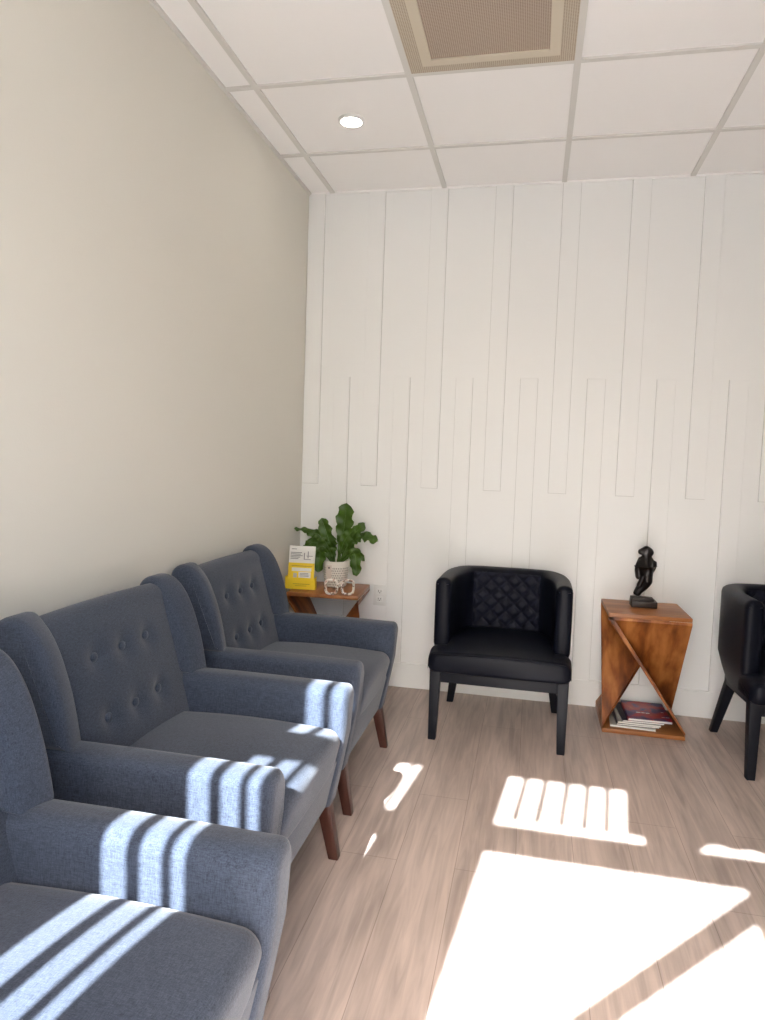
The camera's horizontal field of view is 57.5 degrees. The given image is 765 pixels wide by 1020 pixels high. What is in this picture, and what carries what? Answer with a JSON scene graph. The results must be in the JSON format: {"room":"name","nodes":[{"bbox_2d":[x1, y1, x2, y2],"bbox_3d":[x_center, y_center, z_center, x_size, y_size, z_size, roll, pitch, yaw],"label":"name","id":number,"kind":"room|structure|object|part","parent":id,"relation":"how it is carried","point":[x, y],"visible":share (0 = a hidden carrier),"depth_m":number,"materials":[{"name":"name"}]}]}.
{"room":"waiting room","nodes":[
{"label":"waiting room","id":0,"kind":"room"},
{"bbox_2d":[0,0,308,619],"bbox_3d":[-0.908,-0.332,2.048,0.120,2.809,4.050,3,4,12],"label":"wall","id":1,"kind":"structure","parent":0,"point":[154,245],"depth_m":2.21,"materials":[{"name":"white paint"}]},
{"bbox_2d":[148,0,310,195],"bbox_3d":[-0.804,-1.611,1.919,0.016,0.014,3.900,3,4,12],"label":"trim","id":2,"kind":"structure","parent":1,"relation":"attached to","point":[153,3],"depth_m":2.71,"materials":[{"name":"white paint"}]},
{"bbox_2d":[156,0,764,192],"bbox_3d":[1.286,-1.567,1.446,4.300,0.114,3.950,3,4,12],"label":"ceiling","id":3,"kind":"structure","parent":0,"point":[276,41],"depth_m":2.74,"materials":[{"name":"white tile"}]},
{"bbox_2d":[187,0,334,192],"bbox_3d":[-0.678,-1.605,1.893,0.024,0.012,3.900,3,4,12],"label":"trim","id":4,"kind":"structure","parent":3,"relation":"attached to","point":[196,6],"depth_m":2.70,"materials":[{"name":"white paint"}]},
{"bbox_2d":[338,114,363,128],"bbox_3d":[-0.133,-1.660,2.979,0.112,0.011,0.112,3,4,12],"label":"recessed light","id":5,"kind":"object","parent":3,"relation":"in","point":[352,121],"visible":1,"depth_m":2.97,"materials":[{"name":"white plastic"}]},
{"bbox_2d":[381,0,446,187],"bbox_3d":[-0.082,-1.576,1.766,0.024,0.012,3.900,3,4,12],"label":"trim","id":6,"kind":"structure","parent":3,"relation":"attached to","point":[386,5],"depth_m":2.69,"materials":[{"name":"white paint"}]},
{"bbox_2d":[389,0,580,73],"bbox_3d":[0.333,-1.590,2.246,0.586,0.015,0.586,3,4,12],"label":"ceiling vent","id":7,"kind":"object","parent":3,"relation":"in","point":[436,35],"visible":1,"depth_m":2.32,"materials":[{"name":"beige metal"}]},
{"bbox_2d":[417,0,551,58],"bbox_3d":[0.333,-1.592,2.246,0.414,0.008,0.414,3,4,12],"label":"grille","id":8,"kind":"object","parent":7,"relation":"attached to","point":[447,29],"depth_m":2.30,"materials":[{"name":"brown metal"}]},
{"bbox_2d":[226,42,761,91],"bbox_3d":[1.470,-1.562,2.315,4.300,0.012,0.023,3,4,12],"label":"trim","id":9,"kind":"structure","parent":3,"relation":"attached to","point":[756,45],"depth_m":2.53,"materials":[{"name":"white paint"}]},
{"bbox_2d":[280,125,764,157],"bbox_3d":[1.598,-1.600,2.910,4.300,0.012,0.023,3,4,12],"label":"trim","id":10,"kind":"structure","parent":3,"relation":"attached to","point":[756,127],"depth_m":3.10,"materials":[{"name":"white paint"}]},
{"bbox_2d":[562,0,588,181],"bbox_3d":[0.514,-1.547,1.640,0.024,0.012,3.900,3,4,12],"label":"trim","id":11,"kind":"structure","parent":3,"relation":"attached to","point":[584,3],"depth_m":2.60,"materials":[{"name":"white paint"}]},
{"bbox_2d":[691,38,764,175],"bbox_3d":[1.110,-1.518,1.513,0.024,0.012,3.900,3,4,12],"label":"trim","id":12,"kind":"structure","parent":3,"relation":"attached to","point":[756,60],"depth_m":2.73,"materials":[{"name":"white paint"}]},
{"bbox_2d":[263,686,764,1019],"bbox_3d":[1.202,1.224,1.691,4.500,0.100,4.050,3,4,12],"label":"floor","id":13,"kind":"structure","parent":0,"point":[482,871],"depth_m":2.12,"materials":[{"name":"brown wood"}]},
{"bbox_2d":[0,649,291,1019],"bbox_3d":[-0.592,0.730,1.035,0.715,0.855,0.724,3,4,12],"label":"wingback armchair","id":14,"kind":"object","parent":13,"relation":"on","point":[107,913],"visible":1,"depth_m":1.23,"materials":[{"name":"blue fabric"}]},
{"bbox_3d":[-0.823,0.526,1.072,0.209,0.440,0.550,3,4,12],"label":"backrest","id":15,"kind":"part","parent":14,"relation":"part of","materials":[{"name":"blue fabric"}]},
{"bbox_2d":[0,882,261,1019],"bbox_3d":[-0.518,0.768,1.021,0.554,0.150,0.524,3,4,12],"label":"seat cushion","id":16,"kind":"object","parent":14,"relation":"on","point":[69,950],"depth_m":1.11,"materials":[{"name":"grey fabric"}]},
{"bbox_3d":[-0.513,0.772,1.340,0.682,0.378,0.100,3,4,12],"label":"arm","id":17,"kind":"part","parent":14,"relation":"part of","materials":[{"name":"blue fabric"}]},
{"bbox_3d":[-0.570,0.907,1.041,0.597,0.167,0.600,3,4,12],"label":"rail","id":18,"kind":"part","parent":14,"relation":"part of","materials":[{"name":"blue fabric"}]},
{"bbox_2d":[0,573,353,1003],"bbox_3d":[-0.513,0.670,1.933,0.715,0.855,0.724,3,4,12],"label":"wingback armchair","id":19,"kind":"object","parent":13,"relation":"on","point":[131,713],"visible":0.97,"depth_m":1.86,"materials":[{"name":"blue fabric"}]},
{"bbox_3d":[-0.744,0.466,1.970,0.209,0.440,0.550,3,4,12],"label":"backrest","id":20,"kind":"part","parent":19,"relation":"part of","materials":[{"name":"blue fabric"}]},
{"bbox_3d":[-0.565,0.750,1.630,0.682,0.378,0.100,3,4,12],"label":"arm","id":21,"kind":"part","parent":19,"relation":"part of","materials":[{"name":"blue fabric"}]},
{"bbox_2d":[129,711,339,838],"bbox_3d":[-0.439,0.708,1.920,0.554,0.150,0.524,3,4,12],"label":"seat cushion","id":22,"kind":"object","parent":19,"relation":"on","point":[304,745],"depth_m":1.94,"materials":[{"name":"grey fabric"}]},
{"bbox_3d":[-0.434,0.712,2.239,0.682,0.378,0.100,3,4,12],"label":"arm","id":23,"kind":"part","parent":19,"relation":"part of","materials":[{"name":"blue fabric"}]},
{"bbox_3d":[-0.491,0.847,1.940,0.597,0.167,0.600,3,4,12],"label":"rail","id":24,"kind":"part","parent":19,"relation":"part of","materials":[{"name":"blue fabric"}]},
{"bbox_3d":[-0.177,0.969,2.183,0.089,0.245,0.046,3,4,12],"label":"leg","id":25,"kind":"part","parent":19,"relation":"part of","materials":[{"name":"brown wood"}]},
{"bbox_2d":[171,544,397,815],"bbox_3d":[-0.356,0.614,2.798,0.715,0.855,0.724,3,4,12],"label":"wingback armchair","id":26,"kind":"object","parent":13,"relation":"on","point":[239,601],"visible":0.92,"depth_m":2.77,"materials":[{"name":"blue fabric"}]},
{"bbox_3d":[-0.587,0.411,2.835,0.209,0.440,0.550,3,4,12],"label":"backrest","id":27,"kind":"part","parent":26,"relation":"part of","materials":[{"name":"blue fabric"}]},
{"bbox_3d":[-0.407,0.695,2.494,0.682,0.378,0.100,3,4,12],"label":"arm","id":28,"kind":"part","parent":26,"relation":"part of","materials":[{"name":"blue fabric"}]},
{"bbox_2d":[261,641,389,715],"bbox_3d":[-0.281,0.652,2.784,0.554,0.150,0.524,3,4,12],"label":"seat cushion","id":29,"kind":"object","parent":26,"relation":"on","point":[374,655],"depth_m":2.86,"materials":[{"name":"grey fabric"}]},
{"bbox_3d":[-0.276,0.656,3.103,0.682,0.378,0.100,3,4,12],"label":"arm","id":30,"kind":"part","parent":26,"relation":"part of","materials":[{"name":"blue fabric"}]},
{"bbox_3d":[-0.144,0.951,2.470,0.089,0.245,0.046,3,4,12],"label":"leg","id":31,"kind":"part","parent":26,"relation":"part of","materials":[{"name":"brown wood"}]},
{"bbox_3d":[-0.333,0.791,2.804,0.597,0.167,0.600,3,4,12],"label":"rail","id":32,"kind":"part","parent":26,"relation":"part of","materials":[{"name":"blue fabric"}]},
{"bbox_3d":[-0.019,0.914,3.048,0.089,0.245,0.046,3,4,12],"label":"leg","id":33,"kind":"part","parent":26,"relation":"part of","materials":[{"name":"brown wood"}]},
{"bbox_2d":[286,581,369,617],"bbox_3d":[-0.290,0.697,3.724,0.372,0.566,0.355,3,4,9],"label":"side table","id":34,"kind":"object","parent":13,"relation":"on","point":[300,601],"visible":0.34,"depth_m":3.61,"materials":[{"name":"brown wood"}]},
{"bbox_2d":[285,545,316,589],"bbox_3d":[-0.424,0.302,3.675,0.159,0.218,0.083,2,4,6],"label":"holder","id":35,"kind":"object","parent":34,"relation":"on","point":[301,566],"visible":0.99,"depth_m":3.69,"materials":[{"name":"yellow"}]},
{"bbox_3d":[-0.432,0.344,3.690,0.140,0.125,0.023,2,4,6],"label":"yellow panel","id":36,"kind":"part","parent":35,"relation":"part of","materials":[{"name":"yellow"}]},
{"bbox_3d":[-0.290,0.697,3.724,0.372,0.526,0.355,3,4,9],"label":"panel","id":37,"kind":"part","parent":34,"relation":"part of","materials":[{"name":"brown wood"}]},
{"bbox_2d":[294,503,377,587],"bbox_3d":[-0.255,0.185,3.756,0.471,0.453,0.145,3,4,9],"label":"potted plant","id":38,"kind":"object","parent":34,"relation":"on","point":[322,538],"visible":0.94,"depth_m":3.73,"materials":[{"name":"green plant"}]},
{"bbox_2d":[324,559,348,587],"bbox_3d":[-0.251,0.341,3.766,0.136,0.140,0.136,3,4,12],"label":"pot","id":39,"kind":"object","parent":38,"relation":"on","point":[337,569],"depth_m":3.71,"materials":[{"name":"white ceramic"}]},
{"bbox_2d":[324,579,354,594],"bbox_3d":[-0.219,0.386,3.554,0.158,0.083,0.082,2,4,-2],"label":"ornament","id":40,"kind":"object","parent":34,"relation":"on","point":[326,580],"visible":1,"depth_m":3.51,"materials":[{"name":"ceramic"}]},
{"bbox_3d":[-0.290,0.697,3.724,0.372,0.526,0.355,3,4,9],"label":"panel","id":41,"kind":"part","parent":34,"relation":"part of","materials":[{"name":"brown wood"}]},
{"bbox_3d":[-0.290,0.697,3.724,0.372,0.526,0.355,3,4,9],"label":"panel","id":42,"kind":"part","parent":34,"relation":"part of","materials":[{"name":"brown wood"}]},
{"bbox_2d":[428,565,572,755],"bbox_3d":[0.572,0.674,3.344,0.626,0.723,0.661,3,4,13],"label":"tub chair","id":43,"kind":"object","parent":13,"relation":"on","point":[496,627],"visible":1,"depth_m":3.21,"materials":[{"name":"black leather"}]},
{"bbox_3d":[0.236,0.872,3.167,0.050,0.330,0.060,3,4,13],"label":"leg","id":44,"kind":"part","parent":43,"relation":"part of","materials":[{"name":"black wood"}]},
{"bbox_3d":[0.377,0.846,3.603,0.061,0.330,0.160,1,4,-6],"label":"leg","id":45,"kind":"part","parent":43,"relation":"part of","materials":[{"name":"black wood"}]},
{"bbox_3d":[0.562,0.664,3.295,0.626,0.113,0.561,3,4,13],"label":"seat","id":46,"kind":"part","parent":43,"relation":"part of","materials":[{"name":"black leather"}]},
{"bbox_3d":[0.593,0.530,3.405,0.614,0.443,0.516,3,4,13],"label":"backrest","id":47,"kind":"part","parent":43,"relation":"part of","materials":[{"name":"black leather"}]},
{"bbox_3d":[0.631,0.459,3.557,0.330,0.275,0.051,3,4,13],"label":"quilted panel","id":48,"kind":"part","parent":43,"relation":"part of","materials":[{"name":"black leather"}]},
{"bbox_3d":[0.842,0.869,3.499,0.061,0.330,0.160,4,5,32],"label":"leg","id":49,"kind":"part","parent":43,"relation":"part of","materials":[{"name":"black wood"}]},
{"bbox_3d":[0.780,0.899,3.044,0.050,0.330,0.060,3,4,13],"label":"leg","id":50,"kind":"part","parent":43,"relation":"part of","materials":[{"name":"black wood"}]},
{"bbox_2d":[595,599,692,740],"bbox_3d":[1.270,0.766,3.430,0.370,0.575,0.362,3,4,12],"label":"side table","id":51,"kind":"object","parent":13,"relation":"on","point":[632,638],"visible":0.94,"depth_m":3.35,"materials":[{"name":"brown wood"}]},
{"bbox_3d":[1.270,0.766,3.430,0.370,0.535,0.362,3,4,12],"label":"panel","id":52,"kind":"part","parent":51,"relation":"part of","materials":[{"name":"brown wood"}]},
{"bbox_3d":[1.270,0.766,3.430,0.370,0.535,0.362,3,4,12],"label":"panel","id":53,"kind":"part","parent":51,"relation":"part of","materials":[{"name":"brown wood"}]},
{"bbox_2d":[609,713,655,731],"bbox_3d":[1.224,1.027,3.437,0.205,0.009,0.265,3,4,15],"label":"magazine","id":54,"kind":"object","parent":51,"relation":"on","point":[611,718],"visible":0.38,"depth_m":3.32,"materials":[{"name":"white paper"}]},
{"bbox_2d":[612,710,658,728],"bbox_3d":[1.238,1.018,3.443,0.195,0.008,0.262,3,4,10],"label":"magazine","id":55,"kind":"object","parent":54,"relation":"on","point":[613,711],"visible":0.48,"depth_m":3.33,"materials":[{"name":"white paper"}]},
{"bbox_2d":[614,706,660,727],"bbox_3d":[1.250,1.011,3.440,0.195,0.008,0.262,3,4,13],"label":"magazine","id":56,"kind":"object","parent":55,"relation":"on","point":[619,720],"visible":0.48,"depth_m":3.33,"materials":[{"name":"white paper"}]},
{"bbox_2d":[616,702,664,725],"bbox_3d":[1.263,1.002,3.442,0.190,0.009,0.262,3,4,10],"label":"magazine","id":57,"kind":"object","parent":56,"relation":"on","point":[619,707],"visible":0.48,"depth_m":3.36,"materials":[{"name":"white paper"}]},
{"bbox_2d":[620,700,672,724],"bbox_3d":[1.294,0.993,3.433,0.200,0.012,0.262,3,4,11],"label":"magazine","id":58,"kind":"object","parent":57,"relation":"on","point":[634,710],"visible":1,"depth_m":3.41,"materials":[{"name":"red paper"}]},
{"bbox_3d":[1.260,1.042,3.449,0.370,0.020,0.362,3,4,12],"label":"board","id":59,"kind":"part","parent":51,"relation":"part of","materials":[{"name":"brown wood"}]},
{"bbox_2d":[629,546,657,608],"bbox_3d":[1.292,0.327,3.433,0.120,0.301,0.102,3,4,12],"label":"statuette","id":60,"kind":"object","parent":51,"relation":"on","point":[645,566],"visible":1,"depth_m":3.41,"materials":[{"name":"black metal"}]},
{"bbox_3d":[1.270,0.766,3.430,0.370,0.535,0.362,3,4,12],"label":"panel","id":61,"kind":"part","parent":51,"relation":"part of","materials":[{"name":"brown wood"}]},
{"bbox_3d":[1.270,0.766,3.430,0.370,0.535,0.362,3,4,12],"label":"panel","id":62,"kind":"part","parent":51,"relation":"part of","materials":[{"name":"brown wood"}]},
{"bbox_2d":[709,583,764,780],"bbox_3d":[1.835,0.737,3.058,0.626,0.723,0.661,3,4,9],"label":"tub chair","id":63,"kind":"object","parent":13,"relation":"on","point":[741,637],"visible":1,"depth_m":2.94,"materials":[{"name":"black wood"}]},
{"bbox_3d":[1.623,0.909,3.303,0.061,0.330,0.160,1,4,-10],"label":"leg","id":64,"kind":"part","parent":63,"relation":"part of","materials":[{"name":"black wood"}]},
{"bbox_3d":[1.588,0.796,3.059,0.026,0.063,0.400,3,4,9],"label":"rail","id":65,"kind":"part","parent":63,"relation":"part of","materials":[{"name":"black wood"}]},
{"bbox_3d":[1.851,0.592,3.119,0.614,0.443,0.516,3,4,9],"label":"backrest","id":66,"kind":"part","parent":63,"relation":"part of","materials":[{"name":"black leather"}]},
{"bbox_3d":[1.828,0.727,3.007,0.626,0.113,0.561,3,4,9],"label":"seat","id":67,"kind":"part","parent":63,"relation":"part of","materials":[{"name":"black leather"}]},
{"bbox_3d":[1.514,0.937,2.857,0.050,0.330,0.060,3,4,9],"label":"leg","id":68,"kind":"part","parent":63,"relation":"part of","materials":[{"name":"black wood"}]},
{"bbox_3d":[1.877,0.521,3.273,0.330,0.275,0.051,3,4,9],"label":"quilted panel","id":69,"kind":"part","parent":63,"relation":"part of","materials":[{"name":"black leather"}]},
{"bbox_2d":[300,174,764,693],"bbox_3d":[1.668,-0.348,3.526,4.300,2.809,0.120,3,4,12],"label":"wall","id":70,"kind":"structure","parent":0,"point":[677,204],"depth_m":3.62,"materials":[{"name":"white paint"}]},
{"bbox_2d":[302,194,325,483],"bbox_3d":[-0.380,-0.937,3.865,0.092,1.580,0.012,3,4,12],"label":"trim","id":71,"kind":"structure","parent":70,"relation":"attached to","point":[317,207],"depth_m":3.86,"materials":[{"name":"white paint"}]},
{"bbox_2d":[327,377,349,615],"bbox_3d":[-0.249,0.048,3.898,0.092,1.568,0.012,3,4,12],"label":"trim","id":72,"kind":"structure","parent":70,"relation":"attached to","point":[341,403],"depth_m":3.87,"materials":[{"name":"white paint"}]},
{"bbox_2d":[360,191,385,485],"bbox_3d":[-0.051,-0.921,3.795,0.092,1.580,0.012,3,4,12],"label":"trim","id":73,"kind":"structure","parent":70,"relation":"attached to","point":[377,200],"depth_m":3.79,"materials":[{"name":"white paint"}]},
{"bbox_2d":[373,584,385,605],"bbox_3d":[-0.015,0.473,3.874,0.072,0.116,0.009,3,4,12],"label":"wall outlet","id":74,"kind":"object","parent":70,"relation":"attached to","point":[379,597],"visible":1,"depth_m":3.87,"materials":[{"name":"white plastic"}]},
{"bbox_2d":[376,596,382,601],"bbox_3d":[-0.016,0.494,3.874,0.034,0.029,0.005,3,4,12],"label":"socket","id":75,"kind":"object","parent":74,"relation":"attached to","point":[378,598],"depth_m":3.87,"materials":[{"name":"white plastic"}]},
{"bbox_2d":[377,589,382,593],"bbox_3d":[-0.015,0.451,3.871,0.034,0.029,0.005,3,4,12],"label":"socket","id":76,"kind":"object","parent":74,"relation":"attached to","point":[379,591],"depth_m":3.87,"materials":[{"name":"white plastic"}]},
{"bbox_2d":[386,377,410,661],"bbox_3d":[0.080,0.064,3.829,0.092,1.568,0.012,3,4,12],"label":"trim","id":77,"kind":"structure","parent":70,"relation":"attached to","point":[401,395],"depth_m":3.82,"materials":[{"name":"white paint"}]},
{"bbox_2d":[421,188,448,488],"bbox_3d":[0.278,-0.905,3.725,0.092,1.580,0.012,3,4,12],"label":"trim","id":78,"kind":"structure","parent":70,"relation":"attached to","point":[438,227],"depth_m":3.72,"materials":[{"name":"white paint"}]},
{"bbox_2d":[448,378,472,569],"bbox_3d":[0.409,0.080,3.759,0.092,1.568,0.012,3,4,12],"label":"trim","id":79,"kind":"structure","parent":70,"relation":"attached to","point":[462,417],"depth_m":3.73,"materials":[{"name":"white paint"}]},
{"bbox_2d":[483,185,513,490],"bbox_3d":[0.607,-0.889,3.655,0.092,1.580,0.012,3,4,12],"label":"trim","id":80,"kind":"structure","parent":70,"relation":"attached to","point":[502,230],"depth_m":3.65,"materials":[{"name":"white paint"}]},
{"bbox_2d":[511,378,537,568],"bbox_3d":[0.739,0.097,3.689,0.092,1.568,0.012,3,4,12],"label":"trim","id":81,"kind":"structure","parent":70,"relation":"attached to","point":[526,421],"depth_m":3.66,"materials":[{"name":"white paint"}]},
{"bbox_2d":[311,171,764,194],"bbox_3d":[1.698,-1.628,3.373,4.300,0.013,0.010,3,4,12],"label":"trim","id":82,"kind":"structure","parent":70,"relation":"attached to","point":[751,172],"depth_m":3.55,"materials":[{"name":"white paint"}]},
{"bbox_2d":[548,181,581,493],"bbox_3d":[0.936,-0.873,3.585,0.092,1.580,0.012,3,4,12],"label":"wall panel","id":83,"kind":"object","parent":70,"relation":"attached to","point":[571,202],"depth_m":3.58,"materials":[{"name":"white paint"}]},
{"bbox_2d":[388,662,764,723],"bbox_3d":[1.609,0.987,3.556,4.300,0.138,0.015,3,4,12],"label":"baseboard","id":84,"kind":"structure","parent":70,"relation":"attached to","point":[687,702],"depth_m":3.66,"materials":[{"name":"white paint"}]},
{"bbox_2d":[572,379,605,679],"bbox_3d":[1.067,0.113,3.619,0.092,1.568,0.012,3,4,12],"label":"trim","id":85,"kind":"structure","parent":70,"relation":"attached to","point":[595,395],"depth_m":3.61,"materials":[{"name":"white paint"}]},
{"bbox_2d":[615,178,652,496],"bbox_3d":[1.265,-0.857,3.515,0.092,1.580,0.012,3,4,12],"label":"wall panel","id":86,"kind":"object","parent":70,"relation":"attached to","point":[642,188],"depth_m":3.51,"materials":[{"name":"white paint"}]},
{"bbox_2d":[638,379,675,685],"bbox_3d":[1.397,0.129,3.549,0.092,1.568,0.012,3,4,12],"label":"trim","id":87,"kind":"structure","parent":70,"relation":"attached to","point":[665,388],"depth_m":3.52,"materials":[{"name":"white paint"}]},
{"bbox_2d":[685,175,725,499],"bbox_3d":[1.594,-0.841,3.446,0.092,1.580,0.012,3,4,12],"label":"wall panel","id":88,"kind":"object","parent":70,"relation":"attached to","point":[714,195],"depth_m":3.44,"materials":[{"name":"white paint"}]},
{"bbox_2d":[708,380,748,692],"bbox_3d":[1.726,0.145,3.479,0.092,1.568,0.012,3,4,12],"label":"trim","id":89,"kind":"structure","parent":70,"relation":"attached to","point":[738,391],"depth_m":3.46,"materials":[{"name":"white paint"}]},
{"bbox_2d":[758,407,764,501],"bbox_3d":[1.923,-0.825,3.376,0.092,1.580,0.012,3,4,12],"label":"trim","id":90,"kind":"structure","parent":70,"relation":"attached to","point":[761,493],"depth_m":3.42,"materials":[{"name":"white paint"}]}
]}

